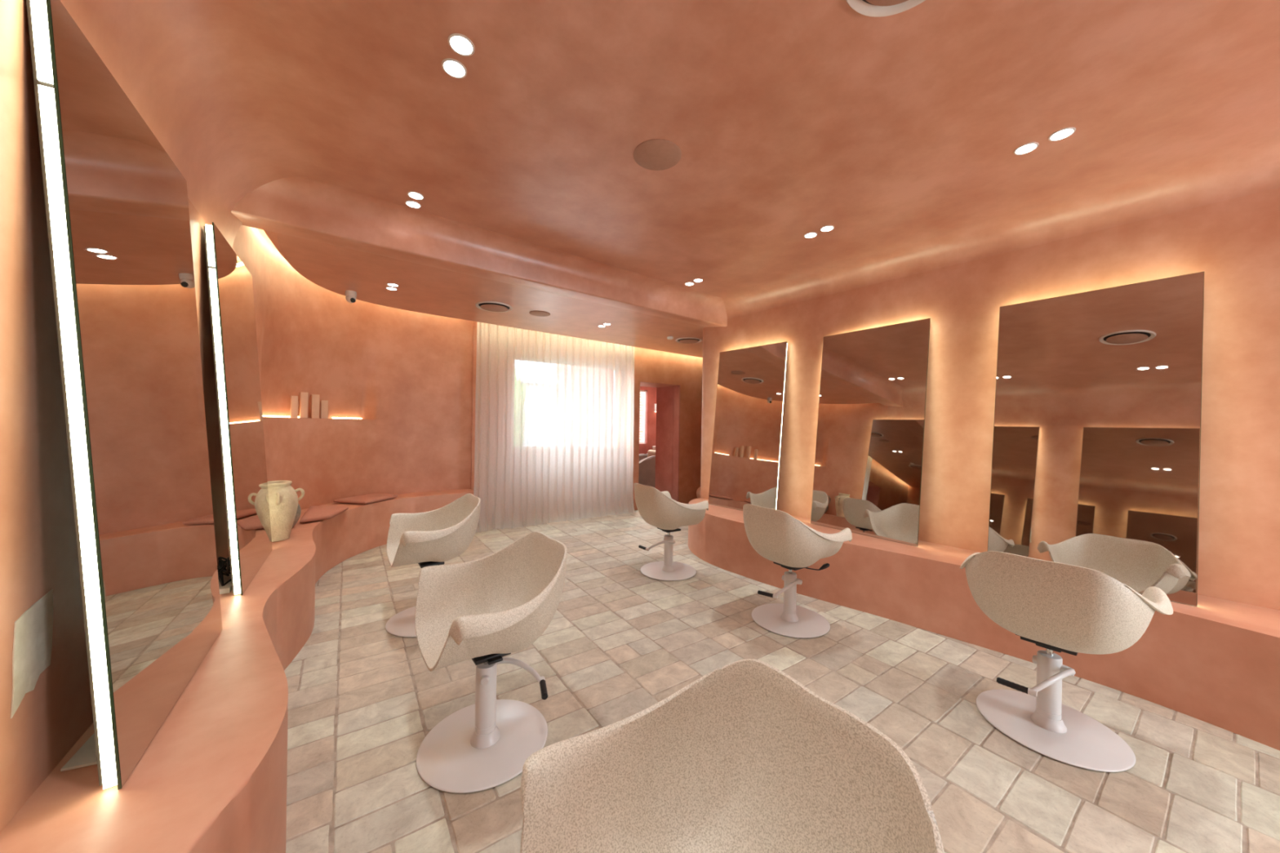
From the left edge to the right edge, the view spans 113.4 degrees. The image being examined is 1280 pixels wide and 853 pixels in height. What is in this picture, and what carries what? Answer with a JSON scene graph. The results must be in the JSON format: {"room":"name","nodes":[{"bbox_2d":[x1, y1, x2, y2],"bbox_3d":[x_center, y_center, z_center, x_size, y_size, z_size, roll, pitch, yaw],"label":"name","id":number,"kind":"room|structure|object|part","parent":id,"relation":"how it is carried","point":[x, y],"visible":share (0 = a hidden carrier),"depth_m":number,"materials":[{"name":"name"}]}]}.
{"room":"salon","nodes":[
{"label":"salon","id":0,"kind":"room"},
{"bbox_2d":[0,0,222,832],"bbox_3d":[-0.741,0.183,0.003,0.003,2.410,6.047,1,0,-35],"label":"wall","id":1,"kind":"structure","parent":0,"point":[46,708],"depth_m":0.98,"materials":[{"name":"paint"}]},
{"bbox_2d":[221,225,473,564],"bbox_3d":[-2.953,-0.153,4.164,1.149,3.000,3.306,1,0,3],"label":"wall","id":2,"kind":"structure","parent":0,"point":[407,375],"depth_m":4.86,"materials":[{"name":"paint"}]},
{"bbox_2d":[263,230,284,257],"bbox_3d":[-2.664,-1.357,3.106,0.079,0.120,0.804,1,0,-33],"label":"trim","id":3,"kind":"structure","parent":2,"relation":"attached to","point":[273,236],"depth_m":2.92,"materials":[{"name":"paint"}]},
{"bbox_2d":[262,415,299,417],"bbox_3d":[-3.411,-0.095,3.946,0.048,0.013,0.743,1,0,-15],"label":"light strip","id":4,"kind":"object","parent":2,"relation":"on","point":[263,415],"visible":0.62,"depth_m":3.94,"materials":[{"name":"white plastic"}]},
{"bbox_2d":[289,395,297,417],"bbox_3d":[-3.407,-0.194,4.137,0.055,0.215,0.051,1,0,43],"label":"box","id":5,"kind":"object","parent":2,"relation":"on","point":[294,399],"visible":1,"depth_m":4.12,"materials":[{"name":"beige cardboard"}]},
{"bbox_2d":[299,391,308,417],"bbox_3d":[-3.434,-0.218,4.292,0.060,0.262,0.060,1,0,43],"label":"box","id":6,"kind":"object","parent":2,"relation":"on","point":[304,397],"visible":0.88,"depth_m":4.27,"materials":[{"name":"beige cardboard"}]},
{"bbox_2d":[311,394,319,418],"bbox_3d":[-3.433,-0.212,4.440,0.060,0.250,0.065,1,0,44],"label":"box","id":7,"kind":"object","parent":2,"relation":"on","point":[314,397],"visible":0.91,"depth_m":4.42,"materials":[{"name":"beige cardboard"}]},
{"bbox_2d":[320,400,328,418],"bbox_3d":[-3.417,-0.184,4.545,0.061,0.195,0.055,1,0,-45],"label":"box","id":8,"kind":"object","parent":2,"relation":"on","point":[323,404],"visible":1,"depth_m":4.53,"materials":[{"name":"beige cardboard"}]},
{"bbox_2d":[332,417,361,418],"bbox_3d":[-3.377,-0.096,4.847,0.023,0.013,0.327,1,0,24],"label":"light strip","id":9,"kind":"object","parent":2,"relation":"on","point":[332,417],"visible":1,"depth_m":4.79,"materials":[{"name":"white plastic"}]},
{"bbox_2d":[471,320,476,490],"bbox_3d":[-1.341,-0.131,6.534,2.460,3.000,0.180,1,0,-35],"label":"wall","id":10,"kind":"structure","parent":2,"relation":"in","point":[474,335],"depth_m":5.77,"materials":[{"name":"paint"}]},
{"bbox_2d":[277,232,705,357],"bbox_3d":[0.017,-1.319,5.686,7.379,0.120,1.709,1,0,-37],"label":"ceiling","id":11,"kind":"structure","parent":0,"point":[424,289],"depth_m":4.23,"materials":[{"name":"paint"}]},
{"bbox_2d":[345,289,356,302],"bbox_3d":[-2.784,-1.244,4.046,0.096,0.112,0.108,1,0,-35],"label":"security camera","id":12,"kind":"object","parent":11,"relation":"attached to","point":[350,295],"visible":1,"depth_m":4.01,"materials":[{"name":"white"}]},
{"bbox_2d":[385,286,397,290],"bbox_3d":[-2.326,-1.291,3.934,0.096,0.004,0.096,1,0,-35],"label":"recessed light","id":13,"kind":"object","parent":11,"relation":"in","point":[386,287],"visible":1,"depth_m":3.93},
{"bbox_2d":[386,283,399,286],"bbox_3d":[-2.251,-1.289,3.826,0.096,0.004,0.096,1,0,-35],"label":"recessed light","id":14,"kind":"object","parent":11,"relation":"in","point":[388,284],"visible":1,"depth_m":3.81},
{"bbox_2d":[475,301,512,312],"bbox_3d":[-1.554,-1.269,4.483,0.380,0.026,0.380,1,0,-35],"label":"ceiling vent","id":15,"kind":"object","parent":11,"relation":"in","point":[491,306],"visible":1,"depth_m":4.43,"materials":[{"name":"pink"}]},
{"bbox_2d":[528,311,550,316],"bbox_3d":[-1.130,-1.272,4.741,0.230,0.006,0.230,1,0,-35],"label":"ceiling speaker","id":16,"kind":"object","parent":11,"relation":"attached to","point":[540,313],"visible":1,"depth_m":4.73},
{"bbox_2d":[675,337,702,343],"bbox_3d":[0.705,-1.236,6.068,0.380,0.026,0.380,1,0,-35],"label":"ceiling vent","id":17,"kind":"object","parent":11,"relation":"in","point":[686,340],"visible":1,"depth_m":6.00,"materials":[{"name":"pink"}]},
{"bbox_2d":[639,386,656,453],"bbox_3d":[0.106,-0.113,9.302,3.200,3.000,2.350,1,0,-35],"label":"wall","id":18,"kind":"structure","parent":0,"point":[651,393],"depth_m":10.65,"materials":[{"name":"paint"}]},
{"bbox_2d":[639,390,646,444],"bbox_3d":[-0.277,-0.246,10.380,1.000,1.350,0.040,1,0,-35],"label":"window","id":19,"kind":"structure","parent":18,"relation":"in","point":[644,391],"depth_m":10.64,"materials":[{"name":"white glass"}]},
{"bbox_2d":[654,385,679,502],"bbox_3d":[0.500,0.328,7.761,0.024,2.135,0.678,1,0,-35],"label":"door frame","id":20,"kind":"structure","parent":18,"relation":"attached to","point":[668,398],"depth_m":7.73,"materials":[{"name":"paint"}]},
{"bbox_2d":[633,346,702,510],"bbox_3d":[0.944,-0.098,8.063,3.040,3.000,0.680,1,0,-35],"label":"wall","id":21,"kind":"structure","parent":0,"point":[652,368],"depth_m":7.53,"materials":[{"name":"paint"}]},
{"bbox_2d":[59,0,1279,319],"bbox_3d":[1.181,-1.214,1.416,4.737,0.460,6.200,1,0,-35],"label":"ceiling","id":22,"kind":"structure","parent":0,"point":[900,133],"depth_m":1.94,"materials":[{"name":"paint"}]},
{"bbox_2d":[404,200,421,208],"bbox_3d":[-1.518,-1.486,2.812,0.096,0.004,0.096,1,0,-35],"label":"recessed light","id":23,"kind":"object","parent":22,"relation":"in","point":[413,204],"visible":1,"depth_m":2.81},
{"bbox_2d":[407,191,424,199],"bbox_3d":[-1.442,-1.485,2.704,0.096,0.004,0.096,1,0,-35],"label":"recessed light","id":24,"kind":"object","parent":22,"relation":"in","point":[412,194],"visible":1,"depth_m":2.70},
{"bbox_2d":[441,57,466,78],"bbox_3d":[-0.764,-1.473,1.729,0.096,0.004,0.096,1,0,-35],"label":"recessed light","id":25,"kind":"object","parent":22,"relation":"in","point":[453,68],"visible":1,"depth_m":1.73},
{"bbox_2d":[448,32,475,56],"bbox_3d":[-0.689,-1.471,1.621,0.096,0.004,0.096,1,0,-35],"label":"recessed light","id":26,"kind":"object","parent":22,"relation":"in","point":[460,43],"visible":1,"depth_m":1.62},
{"bbox_2d":[231,176,727,327],"bbox_3d":[-0.761,-1.393,3.748,4.423,0.350,0.481,1,0,-37],"label":"ceiling bulkhead","id":27,"kind":"structure","parent":22,"relation":"attached to","point":[302,207],"depth_m":3.15,"materials":[{"name":"paint"}]},
{"bbox_2d":[633,138,681,170],"bbox_3d":[0.094,-1.459,2.264,0.258,0.006,0.258,1,0,-35],"label":"ceiling speaker","id":28,"kind":"object","parent":22,"relation":"attached to","point":[655,154],"visible":1,"depth_m":2.25},
{"bbox_2d":[684,282,693,285],"bbox_3d":[0.505,-1.457,4.294,0.096,0.004,0.096,1,0,-35],"label":"recessed light","id":29,"kind":"object","parent":22,"relation":"in","point":[686,283],"visible":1,"depth_m":4.29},
{"bbox_2d":[693,278,702,282],"bbox_3d":[0.580,-1.455,4.186,0.096,0.004,0.096,1,0,-35],"label":"recessed light","id":30,"kind":"object","parent":22,"relation":"in","point":[697,280],"visible":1,"depth_m":4.18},
{"bbox_2d":[804,231,817,238],"bbox_3d":[1.287,-1.443,3.170,0.096,0.004,0.096,1,0,-35],"label":"recessed light","id":31,"kind":"object","parent":22,"relation":"in","point":[809,235],"visible":1,"depth_m":3.17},
{"bbox_2d":[819,225,834,231],"bbox_3d":[1.363,-1.441,3.061,0.096,0.004,0.096,1,0,-35],"label":"recessed light","id":32,"kind":"object","parent":22,"relation":"in","point":[828,228],"visible":1,"depth_m":3.06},
{"bbox_2d":[845,0,925,17],"bbox_3d":[0.827,-1.436,1.292,0.370,0.026,0.370,1,0,-35],"label":"ceiling vent","id":33,"kind":"object","parent":22,"relation":"in","point":[876,8],"visible":1,"depth_m":1.44,"materials":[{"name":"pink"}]},
{"bbox_2d":[1013,142,1039,155],"bbox_3d":[1.988,-1.430,2.163,0.096,0.004,0.096,1,0,-35],"label":"recessed light","id":34,"kind":"object","parent":22,"relation":"in","point":[1026,148],"visible":1,"depth_m":2.16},
{"bbox_2d":[1048,127,1075,141],"bbox_3d":[2.063,-1.429,2.055,0.096,0.004,0.096,1,0,-35],"label":"recessed light","id":35,"kind":"object","parent":22,"relation":"in","point":[1063,133],"visible":1,"depth_m":2.05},
{"bbox_2d":[284,510,1279,852],"bbox_3d":[0.578,1.404,4.388,8.067,0.006,11.814,1,0,-35],"label":"floor","id":36,"kind":"structure","parent":0,"point":[619,641],"depth_m":2.09,"materials":[{"name":"tile"}]},
{"bbox_2d":[0,488,473,852],"bbox_3d":[-1.333,1.127,1.369,1.750,0.500,8.883,1,0,-23],"label":"ledge","id":37,"kind":"object","parent":36,"relation":"on","point":[212,778],"visible":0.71,"depth_m":1.18,"materials":[{"name":"paint"}]},
{"bbox_2d":[60,733,97,772],"bbox_3d":[-1.468,0.870,1.158,0.101,0.006,0.192,1,0,-30],"label":"card","id":38,"kind":"object","parent":37,"relation":"on","point":[86,756],"visible":0.29,"depth_m":1.10,"materials":[{"name":"beige paper"}]},
{"bbox_2d":[26,0,222,790],"bbox_3d":[-1.570,-0.064,1.357,0.164,1.870,0.936,1,0,-34],"label":"leaning mirror","id":39,"kind":"object","parent":37,"relation":"on","point":[117,202],"visible":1,"depth_m":1.14,"materials":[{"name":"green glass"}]},
{"bbox_3d":[-1.573,-0.061,1.354,0.033,1.841,0.900,-4,3,-34],"label":"backing panel","id":40,"kind":"part","parent":39,"relation":"part of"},
{"bbox_2d":[204,222,272,595],"bbox_3d":[-2.341,-0.077,2.481,0.164,1.870,0.917,1,0,-34],"label":"leaning mirror","id":41,"kind":"object","parent":37,"relation":"on","point":[230,286],"visible":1,"depth_m":2.29,"materials":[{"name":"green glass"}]},
{"bbox_3d":[-2.345,-0.075,2.479,0.033,1.841,0.881,-4,3,-34],"label":"backing panel","id":42,"kind":"part","parent":41,"relation":"part of","materials":[{"name":"white plastic"}]},
{"bbox_2d":[267,480,304,542],"bbox_3d":[-2.747,0.634,3.164,0.272,0.433,0.270,1,0,4],"label":"clay jar","id":43,"kind":"object","parent":37,"relation":"on","point":[283,499],"visible":0.66,"depth_m":3.11,"materials":[{"name":"beige ceramic"}]},
{"bbox_3d":[-2.645,0.528,3.069,0.071,0.101,0.019,1,0,43],"label":"handle","id":44,"kind":"part","parent":43,"relation":"part of","materials":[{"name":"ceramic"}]},
{"bbox_3d":[-2.645,0.528,3.258,0.071,0.101,0.019,1,0,-43],"label":"handle","id":45,"kind":"part","parent":43,"relation":"part of","materials":[{"name":"ceramic"}]},
{"bbox_2d":[289,484,301,527],"bbox_3d":[-2.969,0.658,3.498,0.230,0.378,0.230,1,0,11],"label":"vase","id":46,"kind":"object","parent":37,"relation":"on","point":[299,509],"visible":0.08,"depth_m":3.51,"materials":[{"name":"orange ceramic"}]},
{"bbox_2d":[299,505,348,522],"bbox_3d":[-3.009,0.819,4.032,0.347,0.052,0.753,1,0,-35],"label":"seat cushion","id":47,"kind":"object","parent":37,"relation":"on","point":[314,513],"visible":1,"depth_m":3.89,"materials":[{"name":"fabric"}]},
{"bbox_2d":[333,493,397,504],"bbox_3d":[-3.101,0.816,4.771,0.405,0.052,0.470,1,0,11],"label":"seat cushion","id":48,"kind":"object","parent":37,"relation":"on","point":[369,498],"visible":1,"depth_m":4.64,"materials":[{"name":"fabric"}]},
{"bbox_2d":[385,493,480,637],"bbox_3d":[-1.479,0.945,3.001,0.572,0.853,0.724,1,0,-37],"label":"salon chair","id":49,"kind":"object","parent":36,"relation":"on","point":[435,537],"visible":0.8,"depth_m":2.91,"materials":[{"name":"beige fabric"}]},
{"bbox_2d":[414,531,567,793],"bbox_3d":[-0.660,0.960,1.859,0.572,0.853,0.724,1,0,-38],"label":"salon chair","id":50,"kind":"object","parent":36,"relation":"on","point":[486,610],"visible":1,"depth_m":1.83,"materials":[{"name":"beige fabric"}]},
{"bbox_3d":[-0.566,1.110,1.889,0.274,0.094,0.146,1,0,-13],"label":"pump lever","id":51,"kind":"part","parent":50,"relation":"part of","materials":[{"name":"white metal"}]},
{"bbox_2d":[638,445,655,487],"bbox_3d":[0.146,0.899,8.679,1.209,0.980,0.680,1,0,-25],"label":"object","id":52,"kind":"object","parent":36,"relation":"on","point":[646,473],"visible":0.34,"depth_m":8.33,"materials":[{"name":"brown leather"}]},
{"bbox_3d":[-0.083,0.958,8.882,0.966,0.754,0.120,1,0,-25],"label":"armrest","id":53,"kind":"part","parent":52,"relation":"part of","materials":[{"name":"grey leather"}]},
{"bbox_3d":[0.302,0.741,8.750,0.160,0.500,0.420,1,0,-25],"label":"backrest","id":54,"kind":"part","parent":52,"relation":"part of","materials":[{"name":"leather"}]},
{"bbox_2d":[634,483,708,581],"bbox_3d":[0.264,0.971,4.047,0.572,0.853,0.724,1,0,-32],"label":"salon chair","id":55,"kind":"object","parent":36,"relation":"on","point":[656,508],"visible":1,"depth_m":3.88,"materials":[{"name":"beige fabric"}]},
{"bbox_3d":[0.186,1.119,3.981,0.274,0.094,0.146,1,0,-33],"label":"pump lever","id":56,"kind":"part","parent":55,"relation":"part of","materials":[{"name":"white metal"}]},
{"bbox_2d":[696,486,700,498],"bbox_3d":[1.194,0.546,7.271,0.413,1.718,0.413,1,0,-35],"label":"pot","id":57,"kind":"object","parent":36,"relation":"on","point":[698,491],"visible":0.02,"depth_m":7.20,"materials":[{"name":"ceramic"}]},
{"bbox_2d":[520,658,944,852],"bbox_3d":[0.123,0.974,0.713,0.572,0.853,0.724,1,0,-33],"label":"salon chair","id":58,"kind":"object","parent":36,"relation":"on","point":[744,757],"visible":1,"depth_m":0.90,"materials":[{"name":"beige fabric"}]},
{"bbox_2d":[742,503,852,638],"bbox_3d":[1.082,0.986,3.049,0.572,0.853,0.724,1,0,-33],"label":"salon chair","id":59,"kind":"object","parent":36,"relation":"on","point":[776,535],"visible":1,"depth_m":2.90,"materials":[{"name":"beige fabric"}]},
{"bbox_3d":[1.028,1.133,2.961,0.146,0.094,0.274,1,0,41],"label":"pump lever","id":60,"kind":"part","parent":59,"relation":"part of","materials":[{"name":"white metal"}]},
{"bbox_2d":[688,497,1279,751],"bbox_3d":[2.536,1.186,2.561,0.746,0.500,6.544,1,0,-39],"label":"ledge","id":61,"kind":"object","parent":36,"relation":"on","point":[1215,661],"visible":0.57,"depth_m":2.39,"materials":[{"name":"paint"}]},
{"bbox_2d":[708,341,787,511],"bbox_3d":[1.167,0.014,4.622,0.203,1.790,0.883,1,0,-39],"label":"leaning mirror","id":62,"kind":"object","parent":61,"relation":"on","point":[745,462],"visible":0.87,"depth_m":4.58,"materials":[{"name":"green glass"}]},
{"bbox_2d":[810,318,930,546],"bbox_3d":[1.974,0.029,3.667,0.203,1.790,0.905,1,0,-35],"label":"leaning mirror","id":63,"kind":"object","parent":61,"relation":"on","point":[871,423],"visible":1,"depth_m":3.60,"materials":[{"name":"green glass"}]},
{"bbox_2d":[987,271,1204,606],"bbox_3d":[2.752,0.043,2.607,0.223,1.791,0.873,1,0,-36],"label":"leaning mirror","id":64,"kind":"object","parent":61,"relation":"on","point":[1096,442],"visible":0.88,"depth_m":2.52,"materials":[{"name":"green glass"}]},
{"bbox_2d":[960,551,1173,772],"bbox_3d":[1.932,1.001,1.983,0.572,0.853,0.724,1,0,-39],"label":"salon chair","id":65,"kind":"object","parent":36,"relation":"on","point":[1051,606],"visible":1,"depth_m":1.85,"materials":[{"name":"beige boucle fabric"},{"name":"white enamelled metal"},{"name":"black plastic"}]},
{"bbox_3d":[1.945,1.062,1.994,0.038,0.070,0.038,1,0,-39],"label":"gas stem","id":66,"kind":"part","parent":65,"relation":"part of","materials":[{"name":"silver metal"}]},
{"bbox_3d":[1.856,1.148,1.915,0.274,0.094,0.146,1,0,-35],"label":"pump lever","id":67,"kind":"part","parent":65,"relation":"part of","materials":[{"name":"white metal"}]},
{"bbox_2d":[700,187,1279,610],"bbox_3d":[3.956,-0.043,3.575,3.223,3.000,6.550,1,0,-35],"label":"wall","id":68,"kind":"structure","parent":0,"point":[1235,242],"depth_m":2.76,"materials":[{"name":"paint"}]},
{"bbox_3d":[-4.811,1.503,13.881,24.000,0.100,15.750,1,0,-35],"label":"ground","id":69,"kind":"structure","parent":0,"visible":0},
{"bbox_2d":[639,391,644,442],"bbox_3d":[-0.235,-0.147,11.806,3.900,3.350,0.250,1,0,-35],"label":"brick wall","id":70,"kind":"structure","parent":69,"relation":"on","point":[642,393],"depth_m":11.85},
{"bbox_3d":[-0.264,-1.614,5.839,7.800,0.040,2.680,1,0,-35],"label":"ceiling","id":71,"kind":"structure","parent":0,"visible":0},
{"bbox_2d":[473,321,635,533],"bbox_3d":[-1.080,-0.095,6.055,2.474,2.924,0.164,1,0,-35],"label":"sheer curtain","id":72,"kind":"object","parent":71,"relation":"hanging from","point":[554,414],"visible":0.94,"depth_m":5.97,"materials":[{"name":"fabric"}]}
]}

